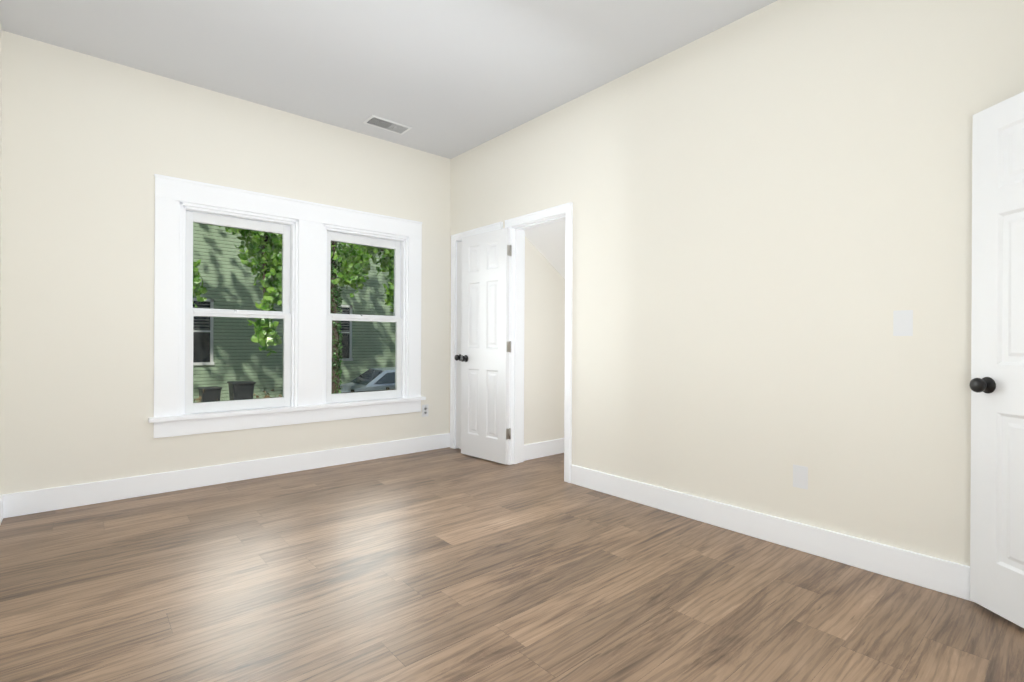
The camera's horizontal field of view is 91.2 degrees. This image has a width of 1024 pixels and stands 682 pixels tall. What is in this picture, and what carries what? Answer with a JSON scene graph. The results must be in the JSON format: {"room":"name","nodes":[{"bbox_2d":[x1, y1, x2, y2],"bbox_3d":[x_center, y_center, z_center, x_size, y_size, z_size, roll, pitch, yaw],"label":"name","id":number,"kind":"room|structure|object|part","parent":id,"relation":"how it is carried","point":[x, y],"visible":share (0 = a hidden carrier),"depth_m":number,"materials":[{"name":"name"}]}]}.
{"room":"empty bedroom","nodes":[
{"label":"empty bedroom","id":0,"kind":"room"},
{"bbox_2d":[0,23,1,381],"bbox_3d":[-1.560,-0.388,1.156,0.140,2.900,4.690,0,0,-41],"label":"wall","id":1,"kind":"structure","parent":0,"point":[0,173],"depth_m":2.95,"materials":[{"name":"white paint"}]},
{"bbox_2d":[0,494,7,524],"bbox_3d":[-1.552,0.992,1.262,0.019,0.140,4.550,0,0,-41],"label":"baseboard","id":2,"kind":"structure","parent":1,"relation":"attached to","point":[3,498],"depth_m":2.98,"materials":[{"name":"white paint"}]},
{"bbox_2d":[0,30,450,494],"bbox_3d":[-1.876,-0.390,4.070,3.460,2.900,0.140,0,0,-41],"label":"wall","id":3,"kind":"structure","parent":0,"point":[91,146],"depth_m":3.35,"materials":[{"name":"white paint"}]},
{"bbox_2d":[8,433,449,517],"bbox_3d":[-1.820,0.990,4.019,3.150,0.140,0.019,0,0,-41],"label":"baseboard","id":4,"kind":"structure","parent":3,"relation":"attached to","point":[56,498],"depth_m":3.64,"materials":[{"name":"white paint"}]},
{"bbox_2d":[148,174,425,437],"bbox_3d":[-1.720,-0.235,4.197,2.155,1.819,0.252,0,0,-41],"label":"window","id":5,"kind":"structure","parent":3,"relation":"in","point":[283,320],"depth_m":4.07,"materials":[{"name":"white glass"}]},
{"bbox_3d":[-1.715,-0.207,4.196,1.732,1.474,0.076,0,0,-41],"label":"window back sashes","id":6,"kind":"part","parent":5,"relation":"part of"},
{"bbox_2d":[422,404,427,416],"bbox_3d":[-0.842,0.676,4.865,0.071,0.116,0.009,0,0,-41],"label":"outlet","id":7,"kind":"object","parent":3,"relation":"attached to","point":[424,410],"visible":1,"depth_m":4.86,"materials":[{"name":"white plastic"}]},
{"bbox_2d":[0,0,776,158],"bbox_3d":[0.419,-1.888,2.944,5.460,0.120,4.830,0,0,-41],"label":"ceiling","id":8,"kind":"structure","parent":0,"point":[450,79],"depth_m":3.13,"materials":[{"name":"white paint"}]},
{"bbox_2d":[362,115,411,134],"bbox_3d":[-1.056,-1.831,4.260,0.370,0.008,0.190,0,0,-41],"label":"ceiling vent","id":9,"kind":"object","parent":8,"relation":"in","point":[385,124],"visible":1,"depth_m":4.25,"materials":[{"name":"white plastic"}]},
{"bbox_2d":[0,447,1023,681],"bbox_3d":[0.404,1.102,2.944,5.460,0.060,4.830,0,0,-41],"label":"floor","id":10,"kind":"structure","parent":0,"point":[448,564],"depth_m":2.11,"materials":[{"name":"brown wood"}]},
{"bbox_2d":[524,236,564,444],"bbox_3d":[0.762,-0.376,5.112,1.900,2.900,0.090,0,0,-41],"label":"wall","id":11,"kind":"structure","parent":0,"point":[544,347],"depth_m":4.65,"materials":[{"name":"white paint"}]},
{"bbox_2d":[524,438,563,460],"bbox_3d":[0.790,1.004,5.072,1.900,0.140,0.016,0,0,-41],"label":"baseboard","id":12,"kind":"structure","parent":11,"relation":"attached to","point":[551,447],"depth_m":4.63,"materials":[{"name":"white paint"}]},
{"bbox_2d":[524,220,564,278],"bbox_3d":[1.037,-0.570,4.434,1.430,1.088,1.295,0,0,-41],"label":"soffit","id":13,"kind":"structure","parent":0,"point":[547,241],"depth_m":4.43,"materials":[{"name":"white paint"}]},
{"bbox_2d":[449,0,1023,565],"bbox_3d":[0.912,-0.375,3.374,0.140,2.900,4.550,0,0,-41],"label":"wall","id":14,"kind":"structure","parent":0,"point":[771,216],"depth_m":2.65,"materials":[{"name":"white paint"}]},
{"bbox_2d":[455,241,461,448],"bbox_3d":[-0.327,0.041,4.732,0.151,2.030,0.645,0,0,-41],"label":"closet door","id":15,"kind":"structure","parent":14,"relation":"in","point":[458,345],"depth_m":4.93,"materials":[{"name":"white paint"}]},
{"bbox_2d":[450,222,502,448],"bbox_3d":[-0.296,0.008,4.758,0.164,2.120,0.782,0,0,-41],"label":"trim","id":16,"kind":"structure","parent":14,"relation":"attached to","point":[455,238],"depth_m":4.97,"materials":[{"name":"white paint"}]},
{"bbox_2d":[460,228,511,463],"bbox_3d":[-0.248,0.042,4.516,0.611,2.030,0.151,0,0,45],"label":"hall door","id":17,"kind":"structure","parent":14,"relation":"in","point":[484,360],"depth_m":4.48,"materials":[{"name":"white paint"}]},
{"bbox_2d":[505,202,572,482],"bbox_3d":[0.254,0.011,4.132,0.182,2.120,0.777,0,0,-41],"label":"trim","id":18,"kind":"structure","parent":14,"relation":"attached to","point":[518,226],"depth_m":4.33,"materials":[{"name":"white paint"}]},
{"bbox_2d":[571,465,973,601],"bbox_3d":[1.377,1.007,2.703,0.019,0.140,2.855,0,0,-41],"label":"baseboard","id":19,"kind":"structure","parent":14,"relation":"attached to","point":[937,574],"depth_m":2.58,"materials":[{"name":"white paint"}]},
{"bbox_2d":[793,464,807,489],"bbox_3d":[1.492,0.702,2.592,0.009,0.116,0.071,0,0,-41],"label":"electrical outlet plate","id":20,"kind":"object","parent":14,"relation":"attached to","point":[800,476],"visible":1,"depth_m":2.59,"materials":[{"name":"white plastic"}]},
{"bbox_2d":[893,310,912,335],"bbox_3d":[1.776,-0.081,2.275,0.020,0.116,0.071,0,0,-41],"label":"switch plate","id":21,"kind":"object","parent":14,"relation":"attached to","point":[902,322],"visible":1,"depth_m":2.27,"materials":[{"name":"white plastic"}]},
{"label":"outside","id":22,"kind":"structure","parent":0,"visible":0},
{"bbox_3d":[-13.692,2.398,30.687,100.000,0.200,55.010,0,0,-41],"label":"ground","id":23,"kind":"structure","parent":22,"visible":0},
{"bbox_2d":[197,386,221,401],"bbox_3d":[-9.228,1.867,15.302,0.558,0.909,0.675,0,0,-41],"label":"bin","id":24,"kind":"object","parent":23,"relation":"on","point":[207,396],"depth_m":15.09,"materials":[{"name":"grey plastic"}]},
{"bbox_2d":[194,389,281,402],"bbox_3d":[-8.267,1.855,14.507,5.103,1.094,2.105,0,0,-41],"label":"weeds","id":25,"kind":"object","parent":23,"relation":"on","point":[266,396],"depth_m":14.85,"materials":[{"name":"green plant"}]},
{"bbox_2d":[227,381,255,399],"bbox_3d":[-8.428,1.796,15.600,0.651,1.060,0.788,0,0,-41],"label":"bin","id":26,"kind":"object","parent":23,"relation":"on","point":[238,389],"depth_m":15.35,"materials":[{"name":"grey plastic"}]},
{"bbox_2d":[193,224,393,393],"bbox_3d":[-4.815,-4.077,13.544,16.581,12.952,7.286,0,0,-41],"label":"tree","id":27,"kind":"object","parent":23,"relation":"on","point":[275,261],"depth_m":10.66,"materials":[{"name":"green plant"}]},
{"bbox_2d":[193,222,394,402],"bbox_3d":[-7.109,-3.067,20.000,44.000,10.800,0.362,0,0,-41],"label":"house","id":28,"kind":"structure","parent":23,"relation":"on","point":[255,354],"depth_m":17.80,"materials":[{"name":"green"}]},
{"bbox_2d":[340,367,394,392],"bbox_3d":[-4.120,1.633,17.244,4.500,1.430,1.784,0,0,-35],"label":"car","id":29,"kind":"object","parent":23,"relation":"on","point":[370,374],"depth_m":16.32,"materials":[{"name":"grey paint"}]},
{"bbox_2d":[343,387,394,392],"bbox_3d":[-2.088,1.884,16.586,8.880,0.950,0.080,0,0,-41],"label":"fence","id":30,"kind":"object","parent":23,"relation":"on","point":[353,390],"depth_m":14.69,"materials":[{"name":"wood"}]},
{"bbox_3d":[1.235,-0.374,0.560,3.320,2.900,0.140,0,0,-41],"label":"wall","id":31,"kind":"structure","parent":0,"visible":0},
{"bbox_2d":[969,92,1023,627],"bbox_3d":[1.918,0.068,1.677,0.151,1.985,0.761,0,0,-3],"label":"entry door","id":32,"kind":"structure","parent":31,"relation":"in","point":[996,384],"depth_m":1.95,"materials":[{"name":"white paint"}]}
]}

